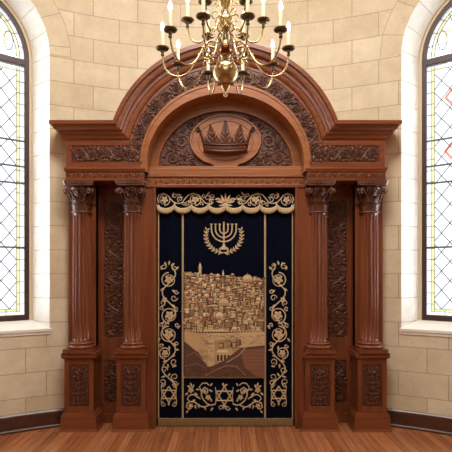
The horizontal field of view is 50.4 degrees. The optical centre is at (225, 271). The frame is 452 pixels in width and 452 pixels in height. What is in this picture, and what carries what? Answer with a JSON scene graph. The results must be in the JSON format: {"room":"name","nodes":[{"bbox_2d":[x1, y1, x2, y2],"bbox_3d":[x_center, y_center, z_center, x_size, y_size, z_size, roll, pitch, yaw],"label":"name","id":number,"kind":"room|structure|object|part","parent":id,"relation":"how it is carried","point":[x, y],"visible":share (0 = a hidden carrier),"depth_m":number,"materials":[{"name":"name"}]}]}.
{"room":"house of worship","nodes":[
{"label":"house of worship","id":0,"kind":"room"},
{"bbox_2d":[0,0,451,416],"bbox_3d":[0.000,-1.200,3.605,8.120,5.600,3.529,0,0,0],"label":"wall","id":1,"kind":"structure","parent":0,"point":[113,43],"depth_m":5.05,"materials":[{"name":"stone"}]},
{"bbox_2d":[0,408,63,435],"bbox_3d":[-3.041,1.510,3.586,0.554,0.180,4.010,0,0,37],"label":"baseboard","id":2,"kind":"structure","parent":1,"relation":"attached to","point":[38,420],"depth_m":4.84,"materials":[{"name":"brown wood"}]},
{"bbox_2d":[0,0,70,336],"bbox_3d":[-2.553,-1.305,4.597,2.010,3.900,0.447,0,0,-37],"label":"window","id":3,"kind":"structure","parent":1,"relation":"in","point":[28,20],"depth_m":5.04,"materials":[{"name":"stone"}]},
{"bbox_3d":[-2.667,-1.215,4.741,1.396,3.460,0.080,0,0,-37],"label":"frame","id":4,"kind":"part","parent":3,"relation":"part of","materials":[{"name":"brown metal"}]},
{"bbox_3d":[-2.644,-1.208,4.716,1.470,3.555,0.075,0,0,-37],"label":"stone moulding","id":5,"kind":"part","parent":3,"relation":"part of","materials":[{"name":"beige stone"}]},
{"bbox_3d":[-2.532,0.579,4.570,1.624,0.133,0.324,0,0,-37],"label":"sill","id":6,"kind":"part","parent":3,"relation":"part of","materials":[{"name":"beige stone"}]},
{"bbox_2d":[380,0,451,336],"bbox_3d":[2.553,-1.305,4.597,2.010,3.900,0.447,0,0,37],"label":"window","id":7,"kind":"structure","parent":1,"relation":"in","point":[422,20],"depth_m":5.04,"materials":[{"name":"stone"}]},
{"bbox_3d":[2.532,0.579,4.569,1.624,0.133,0.324,0,0,37],"label":"sill","id":8,"kind":"part","parent":7,"relation":"part of","materials":[{"name":"beige stone"}]},
{"bbox_3d":[2.644,-1.208,4.716,1.470,3.555,0.075,0,0,37],"label":"stone moulding","id":9,"kind":"part","parent":7,"relation":"part of","materials":[{"name":"beige stone"}]},
{"bbox_3d":[2.662,-1.215,4.745,1.396,3.460,0.080,0,0,37],"label":"frame","id":10,"kind":"part","parent":7,"relation":"part of","materials":[{"name":"brown metal"}]},
{"bbox_2d":[387,408,451,435],"bbox_3d":[3.041,1.510,3.586,0.554,0.180,4.010,0,0,-37],"label":"baseboard","id":11,"kind":"structure","parent":1,"relation":"attached to","point":[412,420],"depth_m":4.84,"materials":[{"name":"brown wood"}]},
{"bbox_2d":[0,423,451,451],"bbox_3d":[0.000,1.650,0.900,10.400,0.100,10.200,0,0,0],"label":"floor","id":12,"kind":"structure","parent":0,"point":[166,438],"depth_m":4.53,"materials":[{"name":"red wood"}]},
{"bbox_2d":[49,41,401,431],"bbox_3d":[0.000,-0.333,5.024,3.454,3.865,0.668,0,0,0],"label":"torah ark","id":13,"kind":"object","parent":12,"relation":"on","point":[162,134],"visible":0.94,"depth_m":4.86,"materials":[{"name":"brown wood"}]},
{"bbox_3d":[-1.472,1.139,4.818,0.204,0.422,0.020,0,0,0],"label":"carved panel","id":14,"kind":"part","parent":13,"relation":"part of","materials":[{"name":"brown wood"}]},
{"bbox_3d":[-1.478,0.270,5.020,0.285,2.660,0.160,0,0,0],"label":"corner post","id":15,"kind":"part","parent":13,"relation":"part of","materials":[{"name":"brown wood"}]},
{"bbox_3d":[-1.190,1.167,5.103,0.220,0.471,0.028,0,0,0],"label":"carved panel","id":16,"kind":"part","parent":13,"relation":"part of","materials":[{"name":"brown wood"}]},
{"bbox_3d":[-1.100,0.270,5.111,0.480,2.660,0.051,0,0,0],"label":"panel","id":17,"kind":"part","parent":13,"relation":"part of","materials":[{"name":"brown wood"}]},
{"bbox_3d":[-1.189,-0.029,5.103,0.222,1.482,0.028,0,0,0],"label":"carved panel","id":18,"kind":"part","parent":13,"relation":"part of","materials":[{"name":"brown wood"}]},
{"bbox_3d":[-0.949,1.139,4.818,0.204,0.422,0.020,0,0,0],"label":"carved panel","id":19,"kind":"part","parent":13,"relation":"part of","materials":[{"name":"brown wood"}]},
{"bbox_2d":[157,208,292,425],"bbox_3d":[-0.002,0.368,4.975,1.410,2.456,0.045,0,0,0],"label":"curtain","id":20,"kind":"object","parent":13,"relation":"hanging from","point":[225,341],"visible":1,"depth_m":4.98,"materials":[{"name":"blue fabric"}]},
{"bbox_2d":[157,189,293,213],"bbox_3d":[0.000,-0.726,4.956,1.419,0.256,0.016,0,0,0],"label":"valance","id":21,"kind":"object","parent":13,"relation":"hanging from","point":[182,201],"visible":1,"depth_m":4.96,"materials":[{"name":"black fabric"}]},
{"bbox_3d":[0.000,-1.038,5.000,1.570,0.105,0.140,0,0,0],"label":"tympanum rail","id":22,"kind":"part","parent":13,"relation":"part of","materials":[{"name":"brown wood"}]},
{"bbox_3d":[-0.002,-1.450,5.039,1.584,0.700,0.060,0,0,0],"label":"arch frame","id":23,"kind":"part","parent":13,"relation":"part of","materials":[{"name":"brown wood"}]},
{"bbox_3d":[0.000,-1.782,5.024,3.454,0.966,0.668,0,0,0],"label":"cornice","id":24,"kind":"part","parent":13,"relation":"part of","materials":[{"name":"brown wood"}]},
{"bbox_3d":[0.000,-1.398,4.974,0.624,0.343,0.109,0,0,0],"label":"carved crown","id":25,"kind":"part","parent":13,"relation":"part of","materials":[{"name":"brown wood"}]},
{"bbox_3d":[0.949,1.139,4.818,0.204,0.422,0.020,0,0,0],"label":"carved panel","id":26,"kind":"part","parent":13,"relation":"part of","materials":[{"name":"brown wood"}]},
{"bbox_3d":[1.191,-0.029,5.103,0.222,1.482,0.028,0,0,0],"label":"carved panel","id":27,"kind":"part","parent":13,"relation":"part of","materials":[{"name":"brown wood"}]},
{"bbox_3d":[1.100,0.270,5.111,0.480,2.660,0.051,0,0,0],"label":"panel","id":28,"kind":"part","parent":13,"relation":"part of","materials":[{"name":"brown wood"}]},
{"bbox_3d":[1.190,1.167,5.103,0.220,0.471,0.028,0,0,0],"label":"carved panel","id":29,"kind":"part","parent":13,"relation":"part of","materials":[{"name":"brown wood"}]},
{"bbox_3d":[1.478,0.270,5.020,0.285,2.660,0.160,0,0,0],"label":"corner post","id":30,"kind":"part","parent":13,"relation":"part of","materials":[{"name":"brown wood"}]},
{"bbox_3d":[1.472,1.139,4.818,0.204,0.422,0.020,0,0,0],"label":"carved panel","id":31,"kind":"part","parent":13,"relation":"part of","materials":[{"name":"brown wood"}]},
{"bbox_3d":[0.000,-4.050,0.900,10.400,0.100,10.200,0,0,0],"label":"ceiling","id":32,"kind":"structure","parent":0,"visible":0},
{"bbox_2d":[156,0,294,96],"bbox_3d":[0.000,-2.583,3.200,0.889,2.835,0.930,0,0,-18],"label":"chandelier","id":33,"kind":"object","parent":32,"relation":"hanging from","point":[225,72],"visible":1,"depth_m":3.17,"materials":[{"name":"gold metal"}]},
{"bbox_2d":[161,30,163,44],"bbox_3d":[-0.420,-1.548,3.200,0.027,0.122,0.027,0,0,0],"label":"candle","id":34,"kind":"object","parent":33,"relation":"on","point":[162,31],"depth_m":3.19,"materials":[{"name":"beige wax"}]},
{"bbox_2d":[168,10,171,25],"bbox_3d":[-0.340,-1.548,2.953,0.027,0.122,0.027,0,0,-36],"label":"candle","id":35,"kind":"object","parent":33,"relation":"on","point":[170,11],"depth_m":2.94,"materials":[{"name":"beige wax"}]},
{"bbox_2d":[177,47,179,59],"bbox_3d":[-0.340,-1.548,3.447,0.027,0.122,0.027,0,0,36],"label":"candle","id":36,"kind":"object","parent":33,"relation":"on","point":[178,49],"depth_m":3.44,"materials":[{"name":"beige wax"}]},
{"bbox_2d":[186,2,188,15],"bbox_3d":[-0.253,-1.736,3.200,0.027,0.122,0.027,0,0,0],"label":"candle","id":37,"kind":"object","parent":33,"relation":"on","point":[187,3],"depth_m":3.19,"materials":[{"name":"beige wax"}]},
{"bbox_3d":[-0.234,-1.403,3.200,0.385,0.214,0.023,0,0,0],"label":"arm","id":38,"kind":"part","parent":33,"relation":"part of","materials":[{"name":"gold metal"}]},
{"bbox_3d":[-0.189,-1.403,3.063,0.385,0.214,0.023,0,0,-36],"label":"arm","id":39,"kind":"part","parent":33,"relation":"part of","materials":[{"name":"gold metal"}]},
{"bbox_3d":[-0.189,-1.403,3.337,0.385,0.214,0.023,0,0,36],"label":"arm","id":40,"kind":"part","parent":33,"relation":"part of","materials":[{"name":"gold metal"}]},
{"bbox_3d":[-0.150,-1.577,3.200,0.218,0.108,0.023,0,0,0],"label":"arm","id":41,"kind":"part","parent":33,"relation":"part of","materials":[{"name":"gold metal"}]},
{"bbox_2d":[201,0,204,11],"bbox_3d":[-0.130,-1.548,2.801,0.027,0.122,0.027,0,0,18],"label":"candle","id":42,"kind":"object","parent":33,"relation":"on","point":[202,1],"depth_m":2.79,"materials":[{"name":"beige wax"}]},
{"bbox_3d":[-0.072,-1.403,2.978,0.023,0.214,0.385,0,0,18],"label":"arm","id":43,"kind":"part","parent":33,"relation":"part of","materials":[{"name":"gold metal"}]},
{"bbox_3d":[-0.072,-1.403,3.422,0.023,0.214,0.385,0,0,-18],"label":"arm","id":44,"kind":"part","parent":33,"relation":"part of","materials":[{"name":"gold metal"}]},
{"bbox_3d":[-0.075,-1.577,3.070,0.023,0.108,0.218,0,0,30],"label":"arm","id":45,"kind":"part","parent":33,"relation":"part of","materials":[{"name":"gold metal"}]},
{"bbox_3d":[0.000,-1.815,3.200,0.104,0.621,0.104,0,0,0],"label":"stem","id":46,"kind":"part","parent":33,"relation":"part of","materials":[{"name":"gold metal"}]},
{"bbox_3d":[0.000,-1.341,3.200,0.172,0.203,0.172,0,0,0],"label":"globe","id":47,"kind":"part","parent":33,"relation":"part of","materials":[{"name":"gold metal"}]},
{"bbox_3d":[0.075,-1.577,3.070,0.023,0.108,0.218,0,0,-30],"label":"arm","id":48,"kind":"part","parent":33,"relation":"part of","materials":[{"name":"gold metal"}]},
{"bbox_3d":[0.072,-1.403,3.422,0.023,0.214,0.385,0,0,18],"label":"arm","id":49,"kind":"part","parent":33,"relation":"part of","materials":[{"name":"gold metal"}]},
{"bbox_3d":[0.072,-1.403,2.978,0.023,0.214,0.385,0,0,-18],"label":"arm","id":50,"kind":"part","parent":33,"relation":"part of","materials":[{"name":"gold metal"}]},
{"bbox_2d":[246,0,249,11],"bbox_3d":[0.130,-1.548,2.801,0.027,0.122,0.027,0,0,-18],"label":"candle","id":51,"kind":"object","parent":33,"relation":"on","point":[247,1],"depth_m":2.79,"materials":[{"name":"beige wax"}]},
{"bbox_3d":[0.150,-1.577,3.200,0.218,0.108,0.023,0,0,0],"label":"arm","id":52,"kind":"part","parent":33,"relation":"part of","materials":[{"name":"gold metal"}]},
{"bbox_3d":[0.189,-1.403,3.337,0.385,0.214,0.023,0,0,-36],"label":"arm","id":53,"kind":"part","parent":33,"relation":"part of","materials":[{"name":"gold metal"}]},
{"bbox_3d":[0.189,-1.403,3.063,0.385,0.214,0.023,0,0,36],"label":"arm","id":54,"kind":"part","parent":33,"relation":"part of","materials":[{"name":"gold metal"}]},
{"bbox_3d":[0.234,-1.403,3.200,0.385,0.214,0.023,0,0,0],"label":"arm","id":55,"kind":"part","parent":33,"relation":"part of","materials":[{"name":"gold metal"}]},
{"bbox_2d":[262,2,264,15],"bbox_3d":[0.253,-1.736,3.200,0.027,0.122,0.027,0,0,0],"label":"candle","id":56,"kind":"object","parent":33,"relation":"on","point":[263,3],"depth_m":3.19,"materials":[{"name":"beige wax"}]},
{"bbox_2d":[271,47,273,59],"bbox_3d":[0.340,-1.548,3.447,0.027,0.122,0.027,0,0,-36],"label":"candle","id":57,"kind":"object","parent":33,"relation":"on","point":[272,49],"depth_m":3.44,"materials":[{"name":"beige wax"}]},
{"bbox_2d":[279,10,282,25],"bbox_3d":[0.340,-1.548,2.953,0.027,0.122,0.027,0,0,36],"label":"candle","id":58,"kind":"object","parent":33,"relation":"on","point":[280,11],"depth_m":2.94,"materials":[{"name":"beige wax"}]},
{"bbox_2d":[287,30,289,44],"bbox_3d":[0.420,-1.548,3.200,0.027,0.122,0.027,0,0,0],"label":"candle","id":59,"kind":"object","parent":33,"relation":"on","point":[288,31],"depth_m":3.19,"materials":[{"name":"beige wax"}]}
]}

